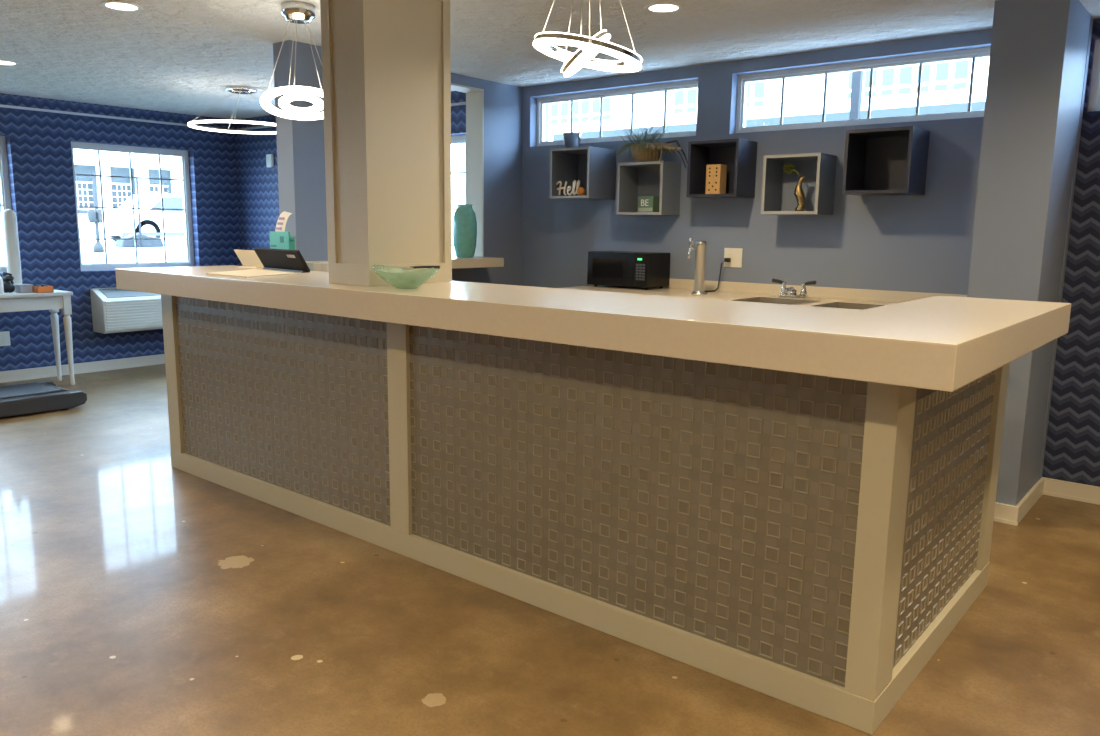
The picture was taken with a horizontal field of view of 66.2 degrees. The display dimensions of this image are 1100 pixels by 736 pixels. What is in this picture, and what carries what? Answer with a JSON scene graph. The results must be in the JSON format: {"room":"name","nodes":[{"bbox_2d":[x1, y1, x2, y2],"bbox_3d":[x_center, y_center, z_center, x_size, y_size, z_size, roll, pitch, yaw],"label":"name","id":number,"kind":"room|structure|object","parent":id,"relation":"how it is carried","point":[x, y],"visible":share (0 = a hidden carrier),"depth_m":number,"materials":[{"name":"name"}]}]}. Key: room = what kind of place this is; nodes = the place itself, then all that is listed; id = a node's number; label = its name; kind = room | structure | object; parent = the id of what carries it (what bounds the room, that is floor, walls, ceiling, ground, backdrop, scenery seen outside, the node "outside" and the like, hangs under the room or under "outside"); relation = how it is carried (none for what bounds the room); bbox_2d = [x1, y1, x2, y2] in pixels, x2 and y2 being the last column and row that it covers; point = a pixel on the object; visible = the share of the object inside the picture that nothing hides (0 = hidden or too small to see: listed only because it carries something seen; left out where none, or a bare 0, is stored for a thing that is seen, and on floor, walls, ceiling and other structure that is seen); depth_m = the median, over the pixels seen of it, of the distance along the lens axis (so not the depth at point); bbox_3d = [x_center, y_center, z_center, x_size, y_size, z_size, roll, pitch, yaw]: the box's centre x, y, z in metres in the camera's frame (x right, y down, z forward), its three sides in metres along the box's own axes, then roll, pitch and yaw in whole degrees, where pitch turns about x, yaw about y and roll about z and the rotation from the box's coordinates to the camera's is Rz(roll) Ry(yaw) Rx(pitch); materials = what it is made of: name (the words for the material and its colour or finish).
{"room":"reception area","nodes":[
{"label":"reception area","id":0,"kind":"room"},
{"bbox_2d":[0,93,240,371],"bbox_3d":[-5.976,-0.878,5.825,0.220,2.440,8.670,8,12,39],"label":"wall","id":1,"kind":"structure","parent":0,"point":[38,143],"depth_m":7.63,"materials":[{"name":"paper"}]},
{"bbox_2d":[0,331,10,345],"bbox_3d":[-4.732,-0.251,7.285,0.009,0.125,0.120,8,12,39],"label":"wall outlet","id":2,"kind":"object","parent":1,"relation":"attached to","point":[4,336],"visible":1,"depth_m":7.30,"materials":[{"name":"beige plastic"}]},
{"bbox_2d":[4,335,8,342],"bbox_3d":[-4.710,-0.254,7.306,0.003,0.065,0.032,8,12,39],"label":"receptacle","id":3,"kind":"object","parent":2,"relation":"attached to","point":[6,337],"depth_m":7.31,"materials":[{"name":"white paint"}]},
{"bbox_2d":[0,136,11,272],"bbox_3d":[-5.055,-1.346,6.895,0.050,1.165,1.145,8,12,39],"label":"window","id":4,"kind":"structure","parent":1,"relation":"in","point":[4,174],"depth_m":7.26,"materials":[{"name":"white paint"}]},
{"bbox_2d":[0,354,164,382],"bbox_3d":[-5.968,0.305,5.858,0.021,0.095,8.450,8,12,39],"label":"baseboard","id":5,"kind":"structure","parent":1,"relation":"attached to","point":[87,367],"depth_m":7.82,"materials":[{"name":"beige paint"}]},
{"bbox_2d":[0,104,233,130],"bbox_3d":[-5.935,-1.952,5.484,0.022,0.021,8.418,8,12,39],"label":"cable conduit","id":6,"kind":"object","parent":1,"relation":"attached to","point":[4,106],"visible":0.82,"depth_m":7.70,"materials":[{"name":"grey metal"}]},
{"bbox_2d":[90,288,162,333],"bbox_3d":[-3.800,-0.586,8.163,0.269,0.400,1.105,8,12,39],"label":"air conditioner","id":7,"kind":"object","parent":1,"relation":"attached to","point":[114,310],"visible":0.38,"depth_m":7.83,"materials":[{"name":"white plastic"}]},
{"bbox_2d":[99,288,160,297],"bbox_3d":[-3.799,-0.741,8.138,0.176,0.081,0.985,8,12,39],"label":"grille","id":8,"kind":"object","parent":7,"relation":"attached to","point":[104,292],"depth_m":7.88,"materials":[{"name":"grey metal"}]},
{"bbox_2d":[71,141,194,270],"bbox_3d":[-4.019,-1.539,8.135,0.050,1.165,1.140,8,12,39],"label":"window","id":9,"kind":"structure","parent":1,"relation":"in","point":[184,159],"depth_m":8.19,"materials":[{"name":"white paint"}]},
{"bbox_2d":[234,91,465,265],"bbox_3d":[-1.799,-1.159,7.835,3.635,2.440,0.220,8,12,39],"label":"wall","id":10,"kind":"structure","parent":0,"point":[257,184],"depth_m":8.55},
{"bbox_2d":[266,154,273,166],"bbox_3d":[-2.772,-2.050,8.344,0.090,0.125,0.031,8,12,39],"label":"thermostat","id":11,"kind":"object","parent":10,"relation":"attached to","point":[269,157],"visible":1,"depth_m":8.33,"materials":[{"name":"white paint"}]},
{"bbox_2d":[234,102,465,130],"bbox_3d":[-1.855,-2.243,7.553,3.595,0.021,0.022,8,12,39],"label":"cable conduit","id":12,"kind":"object","parent":10,"relation":"attached to","point":[459,103],"visible":0.28,"depth_m":8.33,"materials":[{"name":"grey metal"}]},
{"bbox_2d":[451,135,465,245],"bbox_3d":[-0.874,-1.329,7.068,0.990,1.180,0.050,8,12,39],"label":"window","id":13,"kind":"structure","parent":10,"relation":"in","point":[458,139],"depth_m":6.87,"materials":[{"name":"white paint"}]},
{"bbox_2d":[273,40,522,285],"bbox_3d":[-0.940,-0.829,5.918,0.167,2.440,2.045,8,12,39],"label":"wall","id":14,"kind":"structure","parent":0,"point":[300,143],"depth_m":5.21,"materials":[{"name":"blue paint"}]},
{"bbox_2d":[305,255,503,271],"bbox_3d":[-1.061,-0.708,5.714,0.560,0.065,1.662,8,12,39],"label":"sill","id":15,"kind":"structure","parent":14,"relation":"attached to","point":[475,261],"depth_m":5.88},
{"bbox_2d":[452,204,476,257],"bbox_3d":[-0.615,-0.989,6.084,0.176,0.378,0.176,8,12,39],"label":"vase","id":16,"kind":"object","parent":15,"relation":"on","point":[464,231],"visible":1,"depth_m":6.02,"materials":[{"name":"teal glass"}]},
{"bbox_2d":[451,83,483,256],"bbox_3d":[-0.997,-1.359,5.758,0.171,1.206,1.386,8,12,39],"label":"trim","id":17,"kind":"structure","parent":14,"relation":"attached to","point":[474,97],"depth_m":6.25,"materials":[{"name":"beige paint"}]},
{"bbox_2d":[0,364,1099,735],"bbox_3d":[-1.493,1.052,2.462,11.947,0.150,9.200,8,12,39],"label":"floor","id":18,"kind":"structure","parent":0,"point":[141,594],"depth_m":2.89,"materials":[{"name":"concrete"}]},
{"bbox_2d":[0,290,74,384],"bbox_3d":[-4.676,-0.175,6.695,0.360,0.800,1.585,8,12,39],"label":"console table","id":19,"kind":"object","parent":18,"relation":"on","point":[56,300],"visible":1,"depth_m":7.08,"materials":[{"name":"grey paint"}]},
{"bbox_2d":[0,276,3,294],"bbox_3d":[-4.442,-0.692,6.777,0.080,0.198,0.080,8,12,39],"label":"bottle","id":20,"kind":"object","parent":19,"relation":"on","point":[1,279],"visible":1,"depth_m":6.77,"materials":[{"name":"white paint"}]},
{"bbox_2d":[2,272,14,292],"bbox_3d":[-4.453,-0.699,6.891,0.135,0.172,0.099,-5,11,-30],"label":"pouch","id":21,"kind":"object","parent":19,"relation":"on","point":[8,279],"visible":0.84,"depth_m":6.88,"materials":[{"name":"fabric"}]},
{"bbox_2d":[2,209,21,291],"bbox_3d":[-4.469,-0.975,7.011,0.100,0.680,0.100,8,12,39],"label":"roll","id":22,"kind":"object","parent":19,"relation":"on","point":[9,218],"visible":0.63,"depth_m":6.97,"materials":[{"name":"white plastic"}]},
{"bbox_2d":[14,284,32,292],"bbox_3d":[-4.352,-0.657,6.974,0.130,0.068,0.103,8,12,39],"label":"storage box","id":23,"kind":"object","parent":19,"relation":"on","point":[19,288],"visible":1,"depth_m":6.94,"materials":[{"name":"grey plastic"}]},
{"bbox_2d":[33,284,53,292],"bbox_3d":[-4.229,-0.665,7.028,0.120,0.068,0.122,8,12,39],"label":"box","id":24,"kind":"object","parent":19,"relation":"on","point":[43,288],"visible":1,"depth_m":6.99,"materials":[{"name":"orange plastic"}]},
{"bbox_2d":[0,381,86,417],"bbox_3d":[-4.471,-0.266,5.614,0.670,1.340,2.280,8,12,39],"label":"treadmill","id":25,"kind":"object","parent":18,"relation":"on","point":[41,396],"visible":1,"depth_m":6.20,"materials":[{"name":"grey plastic"}]},
{"bbox_2d":[161,294,1009,734],"bbox_3d":[-0.211,0.214,4.028,3.995,1.020,1.332,8,12,39],"label":"bar","id":26,"kind":"object","parent":18,"relation":"on","point":[808,542],"visible":0.94,"depth_m":2.88,"materials":[{"name":"beige paint"}]},
{"bbox_2d":[115,265,1070,391],"bbox_3d":[-0.227,-0.340,3.909,4.327,0.112,1.588,8,12,39],"label":"countertop","id":27,"kind":"structure","parent":26,"relation":"on","point":[942,343],"depth_m":2.63,"materials":[{"name":"beige stone"}]},
{"bbox_2d":[234,249,263,267],"bbox_3d":[-1.752,-0.639,4.934,0.260,0.102,0.067,9,13,41],"label":"card stand","id":28,"kind":"object","parent":27,"relation":"on","point":[248,258],"visible":0.79,"depth_m":4.93,"materials":[{"name":"beige paper"}]},
{"bbox_2d":[206,269,296,277],"bbox_3d":[-1.538,-0.489,4.341,0.586,0.006,0.401,8,12,39],"label":"desk mat","id":29,"kind":"object","parent":27,"relation":"on","point":[249,273],"visible":1,"depth_m":4.26,"materials":[{"name":"beige"}]},
{"bbox_2d":[254,248,309,272],"bbox_3d":[-1.476,-0.595,4.640,0.084,0.119,0.514,-8,13,-43],"label":"screen","id":30,"kind":"object","parent":27,"relation":"on","point":[272,259],"visible":1,"depth_m":4.60,"materials":[{"name":"black plastic"}]},
{"bbox_2d":[269,211,294,249],"bbox_3d":[-1.517,-0.725,4.788,0.205,0.325,0.042,8,12,39],"label":"receipt printer","id":31,"kind":"object","parent":27,"relation":"on","point":[279,239],"visible":0.63,"depth_m":4.76,"materials":[{"name":"teal plastic"}]},
{"bbox_2d":[320,0,451,285],"bbox_3d":[-0.705,-1.030,3.696,0.281,1.305,0.477,8,12,39],"label":"boxed column","id":32,"kind":"structure","parent":27,"relation":"on","point":[386,64],"depth_m":3.58,"materials":[{"name":"beige paint"}]},
{"bbox_2d":[372,265,440,288],"bbox_3d":[-0.589,-0.374,3.460,0.292,0.092,0.270,8,12,39],"label":"glass bowl","id":33,"kind":"object","parent":27,"relation":"on","point":[400,278],"visible":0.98,"depth_m":3.38,"materials":[{"name":"green glass"}]},
{"bbox_2d":[402,266,439,269],"bbox_3d":[-0.528,-0.406,3.405,0.182,0.021,0.040,6,11,29],"label":"serving spoon","id":34,"kind":"object","parent":33,"relation":"on","point":[410,267],"visible":1,"depth_m":3.41,"materials":[{"name":"silver metal"}]},
{"bbox_2d":[561,278,966,309],"bbox_3d":[1.169,0.029,5.154,2.550,1.051,0.722,8,12,39],"label":"countertop","id":35,"kind":"structure","parent":18,"relation":"on","point":[831,297],"depth_m":5.12,"materials":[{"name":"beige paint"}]},
{"bbox_2d":[587,251,669,289],"bbox_3d":[0.540,-0.678,5.818,0.495,0.243,0.286,8,12,39],"label":"microwave","id":36,"kind":"object","parent":35,"relation":"on","point":[645,270],"visible":1,"depth_m":5.69,"materials":[{"name":"black plastic"}]},
{"bbox_2d":[688,237,706,294],"bbox_3d":[0.934,-0.641,5.289,0.116,0.354,0.101,8,12,39],"label":"tap tower","id":37,"kind":"object","parent":35,"relation":"on","point":[700,248],"visible":1,"depth_m":5.26,"materials":[{"name":"silver metal"}]},
{"bbox_2d":[705,258,730,291],"bbox_3d":[1.054,-0.599,5.446,0.274,0.220,0.059,-7,12,-38],"label":"power cord","id":38,"kind":"object","parent":35,"relation":"on","point":[725,259],"visible":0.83,"depth_m":5.50,"materials":[{"name":"black plastic"}]},
{"bbox_2d":[730,297,820,304],"bbox_3d":[1.287,-0.310,4.862,0.394,0.157,0.394,8,12,39],"label":"sink","id":39,"kind":"object","parent":35,"relation":"in","point":[752,299],"depth_m":5.00,"materials":[{"name":"silver metal"}]},
{"bbox_2d":[772,278,815,299],"bbox_3d":[1.426,-0.466,5.004,0.273,0.115,0.160,8,12,39],"label":"sink faucet","id":40,"kind":"object","parent":35,"relation":"on","point":[803,295],"visible":1,"depth_m":5.01,"materials":[{"name":"silver metal"}]},
{"bbox_2d":[778,294,808,299],"bbox_3d":[1.457,-0.427,5.049,0.170,0.024,0.060,8,12,39],"label":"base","id":41,"kind":"object","parent":40,"relation":"attached to","point":[789,296],"depth_m":5.02,"materials":[{"name":"silver metal"}]},
{"bbox_2d":[811,302,884,309],"bbox_3d":[1.657,-0.256,4.561,0.394,0.157,0.394,8,12,39],"label":"sink","id":42,"kind":"object","parent":35,"relation":"in","point":[859,306],"depth_m":4.73,"materials":[{"name":"silver metal"}]},
{"bbox_2d":[0,0,1099,119],"bbox_3d":[-1.460,-1.502,2.037,11.947,0.150,9.200,8,12,39],"label":"ceiling","id":43,"kind":"structure","parent":0,"point":[172,56],"depth_m":4.73,"materials":[{"name":"white paint"}]},
{"bbox_2d":[0,60,18,64],"bbox_3d":[-3.687,-2.059,5.684,0.188,0.006,0.188,8,12,39],"label":"recessed light","id":44,"kind":"object","parent":43,"relation":"in","point":[2,62],"visible":1,"depth_m":5.69,"materials":[{"name":"white paint"}]},
{"bbox_2d":[100,1,142,10],"bbox_3d":[-2.113,-1.785,4.160,0.188,0.006,0.188,8,12,39],"label":"recessed light","id":45,"kind":"object","parent":43,"relation":"in","point":[115,5],"visible":1,"depth_m":4.15,"materials":[{"name":"white paint"}]},
{"bbox_2d":[188,86,275,133],"bbox_3d":[-2.435,-2.052,6.668,0.806,0.310,0.806,8,12,39],"label":"pendant","id":46,"kind":"object","parent":43,"relation":"hanging from","point":[233,89],"visible":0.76,"depth_m":6.57,"materials":[{"name":"silver metal"}]},
{"bbox_2d":[188,121,275,133],"bbox_3d":[-2.437,-1.904,6.692,0.806,0.008,0.806,8,12,39],"label":"diffuser","id":47,"kind":"object","parent":46,"relation":"attached to","point":[190,124],"depth_m":6.53,"materials":[{"name":"white plastic"}]},
{"bbox_2d":[260,1,323,119],"bbox_3d":[-1.231,-1.511,4.151,0.379,0.521,0.383,8,12,39],"label":"pendant","id":48,"kind":"object","parent":43,"relation":"hanging from","point":[298,12],"visible":0.83,"depth_m":4.10,"materials":[{"name":"silver metal"}]},
{"bbox_2d":[260,88,323,119],"bbox_3d":[-1.233,-1.306,4.184,0.378,0.106,0.383,8,12,39],"label":"diffuser","id":49,"kind":"object","parent":48,"relation":"attached to","point":[304,113],"depth_m":4.15,"materials":[{"name":"white plastic"}]},
{"bbox_2d":[279,95,322,113],"bbox_3d":[-1.233,-1.306,4.184,0.212,0.063,0.215,8,12,39],"label":"diffuser","id":50,"kind":"object","parent":48,"relation":"attached to","point":[283,101],"depth_m":4.17,"materials":[{"name":"white plastic"}]},
{"bbox_2d":[533,0,642,77],"bbox_3d":[0.132,-1.272,2.876,0.380,0.537,0.381,8,12,39],"label":"pendant","id":51,"kind":"object","parent":43,"relation":"hanging from","point":[544,42],"visible":1,"depth_m":2.84,"materials":[{"name":"silver metal"}]},
{"bbox_2d":[564,34,610,77],"bbox_3d":[0.128,-1.077,2.909,0.179,0.140,0.192,8,12,39],"label":"diffuser","id":52,"kind":"object","parent":51,"relation":"attached to","point":[581,58],"depth_m":2.86,"materials":[{"name":"white plastic"}]},
{"bbox_2d":[533,38,641,71],"bbox_3d":[0.128,-1.076,2.909,0.378,0.083,0.380,8,12,39],"label":"diffuser","id":53,"kind":"object","parent":51,"relation":"attached to","point":[631,61],"depth_m":2.84,"materials":[{"name":"white plastic"}]},
{"bbox_2d":[644,2,682,12],"bbox_3d":[0.547,-1.734,4.058,0.188,0.006,0.188,8,12,39],"label":"recessed light","id":54,"kind":"object","parent":43,"relation":"in","point":[658,7],"visible":1,"depth_m":4.05,"materials":[{"name":"white paint"}]},
{"bbox_2d":[521,16,1093,479],"bbox_3d":[1.209,-0.751,5.620,3.872,2.440,0.220,8,12,39],"label":"wall","id":55,"kind":"structure","parent":0,"point":[910,243],"depth_m":5.21,"materials":[{"name":"blue paint"}]},
{"bbox_2d":[549,146,615,199],"bbox_3d":[0.233,-1.375,5.987,0.350,0.345,0.314,8,12,39],"label":"cube shelf","id":56,"kind":"object","parent":55,"relation":"attached to","point":[595,167],"visible":1,"depth_m":5.96,"materials":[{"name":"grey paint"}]},
{"bbox_2d":[556,180,584,195],"bbox_3d":[0.140,-1.270,5.950,0.258,0.109,0.048,8,12,39],"label":"script sign","id":57,"kind":"object","parent":56,"relation":"on","point":[579,190],"visible":0.98,"depth_m":5.93,"materials":[{"name":"white wood"}]},
{"bbox_2d":[563,131,581,147],"bbox_3d":[0.157,-1.619,6.010,0.135,0.125,0.135,1,9,0],"label":"metal bucket","id":58,"kind":"object","parent":56,"relation":"on","point":[571,139],"visible":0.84,"depth_m":5.96,"materials":[{"name":"silver metal"}]},
{"bbox_2d":[536,80,697,145],"bbox_3d":[0.471,-1.808,6.060,1.447,0.370,0.050,8,12,39],"label":"window","id":59,"kind":"structure","parent":55,"relation":"in","point":[540,137],"depth_m":6.08,"materials":[{"name":"white paint"}]},
{"bbox_2d":[616,161,680,215],"bbox_3d":[0.667,-1.209,5.706,0.360,0.345,0.229,8,12,39],"label":"cube shelf","id":60,"kind":"object","parent":55,"relation":"attached to","point":[634,181],"visible":0.99,"depth_m":5.73,"materials":[{"name":"grey wood"}]},
{"bbox_2d":[638,196,659,211],"bbox_3d":[0.672,-1.109,5.722,0.120,0.105,0.093,8,12,39],"label":"tin","id":61,"kind":"object","parent":60,"relation":"on","point":[645,203],"visible":0.98,"depth_m":5.68,"materials":[{"name":"green metal"}]},
{"bbox_2d":[615,117,687,174],"bbox_3d":[0.643,-1.467,5.621,0.517,0.368,0.294,9,13,41],"label":"potted plant","id":62,"kind":"object","parent":60,"relation":"on","point":[643,150],"visible":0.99,"depth_m":5.58,"materials":[{"name":"green plant"}]},
{"bbox_2d":[631,144,661,161],"bbox_3d":[0.646,-1.435,5.655,0.220,0.115,0.220,8,12,39],"label":"basket","id":63,"kind":"object","parent":62,"relation":"attached to","point":[650,154],"depth_m":5.57,"materials":[{"name":"brown wicker"}]},
{"bbox_2d":[686,138,757,198],"bbox_3d":[1.086,-1.254,5.335,0.350,0.345,0.249,8,12,39],"label":"cube shelf","id":64,"kind":"object","parent":55,"relation":"attached to","point":[739,155],"visible":0.98,"depth_m":5.34,"materials":[{"name":"grey paint"}]},
{"bbox_2d":[705,164,726,193],"bbox_3d":[1.057,-1.197,5.366,0.100,0.185,0.086,8,12,39],"label":"block","id":65,"kind":"object","parent":64,"relation":"on","point":[716,174],"visible":0.94,"depth_m":5.33,"materials":[{"name":"brown wood"}]},
{"bbox_2d":[724,248,742,267],"bbox_3d":[1.191,-0.718,5.489,0.128,0.123,0.008,8,12,39],"label":"wall outlet","id":66,"kind":"object","parent":55,"relation":"attached to","point":[735,254],"visible":1,"depth_m":5.48,"materials":[{"name":"beige plastic"}]},
{"bbox_2d":[726,253,730,262],"bbox_3d":[1.166,-0.720,5.506,0.034,0.065,0.003,8,12,39],"label":"receptacle","id":67,"kind":"object","parent":66,"relation":"attached to","point":[728,255],"depth_m":5.50,"materials":[{"name":"beige plastic"}]},
{"bbox_2d":[734,253,739,262],"bbox_3d":[1.213,-0.714,5.468,0.034,0.065,0.003,8,12,39],"label":"receptacle","id":68,"kind":"object","parent":66,"relation":"attached to","point":[736,255],"depth_m":5.47,"materials":[{"name":"beige plastic"}]},
{"bbox_2d":[761,153,836,214],"bbox_3d":[1.483,-1.091,5.035,0.350,0.345,0.239,8,12,39],"label":"cube shelf","id":69,"kind":"object","parent":55,"relation":"attached to","point":[826,163],"visible":1,"depth_m":5.00,"materials":[{"name":"grey wood"}]},
{"bbox_2d":[782,163,804,210],"bbox_3d":[1.465,-1.087,5.070,0.051,0.288,0.158,-8,13,-44],"label":"vase","id":70,"kind":"object","parent":69,"relation":"on","point":[799,193],"visible":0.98,"depth_m":5.04,"materials":[{"name":"gold metal"}]},
{"bbox_2d":[735,46,990,132],"bbox_3d":[1.824,-1.607,4.959,1.572,0.370,0.050,8,12,39],"label":"window","id":71,"kind":"structure","parent":55,"relation":"in","point":[982,52],"depth_m":4.93,"materials":[{"name":"white paint"}]},
{"bbox_2d":[842,126,929,195],"bbox_3d":[1.861,-1.138,4.676,0.357,0.345,0.294,8,12,39],"label":"cube shelf","id":72,"kind":"object","parent":55,"relation":"attached to","point":[888,161],"visible":1,"depth_m":4.74,"materials":[{"name":"grey paint"}]},
{"bbox_2d":[967,0,1090,505],"bbox_3d":[2.328,-0.500,4.198,0.303,2.440,0.580,8,12,39],"label":"wall column","id":73,"kind":"structure","parent":0,"point":[1038,49],"depth_m":3.93,"materials":[{"name":"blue paint"}]},
{"bbox_2d":[993,477,1044,525],"bbox_3d":[2.329,0.656,4.410,0.342,0.090,0.670,8,12,39],"label":"baseboard","id":74,"kind":"structure","parent":73,"relation":"attached to","point":[1003,513],"depth_m":4.11,"materials":[{"name":"beige paint"}]},
{"bbox_2d":[1042,18,1099,486],"bbox_3d":[4.264,-0.313,3.225,3.940,2.440,0.220,8,12,39],"label":"wall","id":75,"kind":"structure","parent":0,"point":[1072,448],"depth_m":4.37,"materials":[{"name":"paper"}]},
{"bbox_2d":[1043,478,1099,504],"bbox_3d":[4.178,0.861,3.322,3.926,0.090,0.020,8,12,39],"label":"baseboard","id":76,"kind":"structure","parent":75,"relation":"attached to","point":[1052,487],"depth_m":4.46,"materials":[{"name":"beige paint"}]},
{"bbox_2d":[1088,39,1099,111],"bbox_3d":[3.303,-1.383,3.790,1.475,0.350,0.050,8,12,39],"label":"window","id":77,"kind":"structure","parent":75,"relation":"in","point":[1094,97],"depth_m":4.23,"materials":[{"name":"white paint"}]},
{"label":"outside","id":78,"kind":"structure","parent":0,"visible":0},
{"bbox_2d":[0,233,454,264],"bbox_3d":[-20.078,-4.430,29.226,51.403,0.200,100.000,8,12,39],"label":"ground","id":79,"kind":"structure","parent":78,"point":[175,249],"depth_m":16.70,"materials":[{"name":"grey"}]},
{"bbox_2d":[0,149,181,232],"bbox_3d":[-19.196,-10.445,50.197,6.100,4.800,39.500,8,12,39],"label":"building","id":80,"kind":"structure","parent":79,"relation":"on","point":[116,191],"depth_m":43.15,"materials":[{"name":"grey paint"}]},
{"bbox_2d":[0,261,185,265],"bbox_3d":[-7.289,-0.807,7.807,3.993,0.015,14.800,8,12,39],"label":"lawn strip","id":81,"kind":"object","parent":79,"relation":"on","point":[147,261],"visible":0.02,"depth_m":12.11,"materials":[{"name":"grey plant"}]},
{"bbox_2d":[92,171,96,220],"bbox_3d":[-10.127,-3.531,18.813,0.055,1.700,0.055,-4,11,-28],"label":"post","id":82,"kind":"object","parent":79,"relation":"on","point":[93,172],"visible":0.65,"depth_m":18.73,"materials":[{"name":"blue metal"}]},
{"bbox_2d":[87,209,104,252],"bbox_3d":[-8.616,-2.610,16.053,0.200,0.830,0.300,8,12,39],"label":"parking meter","id":83,"kind":"object","parent":79,"relation":"on","point":[93,215],"visible":0.9,"depth_m":16.01,"materials":[{"name":"blue metal"}]},
{"bbox_2d":[93,194,184,241],"bbox_3d":[-10.128,-4.062,23.159,1.630,1.320,4.034,8,12,39],"label":"car","id":84,"kind":"object","parent":79,"relation":"on","point":[118,223],"visible":0.31,"depth_m":21.89,"materials":[{"name":"white paint"}]},
{"bbox_2d":[115,234,163,247],"bbox_3d":[-9.743,-3.024,20.016,0.400,0.316,0.985,8,12,39],"label":"planter","id":85,"kind":"object","parent":79,"relation":"on","point":[119,243],"visible":0.77,"depth_m":19.82,"materials":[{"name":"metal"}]},
{"bbox_2d":[136,179,142,247],"bbox_3d":[-9.522,-3.594,19.545,0.046,1.600,0.046,-4,11,-28],"label":"post","id":86,"kind":"object","parent":79,"relation":"on","point":[137,187],"visible":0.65,"depth_m":19.53,"materials":[{"name":"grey metal"}]},
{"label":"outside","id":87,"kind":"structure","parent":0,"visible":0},
{"bbox_3d":[13.169,-3.962,31.431,60.000,0.200,54.400,8,12,39],"label":"floor","id":88,"kind":"structure","parent":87,"visible":0},
{"bbox_2d":[451,57,989,241],"bbox_3d":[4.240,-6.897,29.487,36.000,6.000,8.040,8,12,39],"label":"window panes","id":89,"kind":"structure","parent":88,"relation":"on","point":[948,82],"depth_m":22.38,"materials":[{"name":"glass"}]},
{"bbox_2d":[553,101,984,140],"bbox_3d":[4.615,-1.419,8.129,11.400,2.220,0.600,8,12,39],"label":"wall","id":90,"kind":"structure","parent":88,"relation":"on","point":[976,106],"depth_m":9.01,"materials":[{"name":"white paint"}]},
{"bbox_2d":[849,70,863,119],"bbox_3d":[2.290,-2.096,6.292,0.065,4.100,0.060,8,12,39],"label":"steel post","id":91,"kind":"object","parent":88,"relation":"on","point":[857,76],"visible":0.2,"depth_m":6.28,"materials":[{"name":"blue"}]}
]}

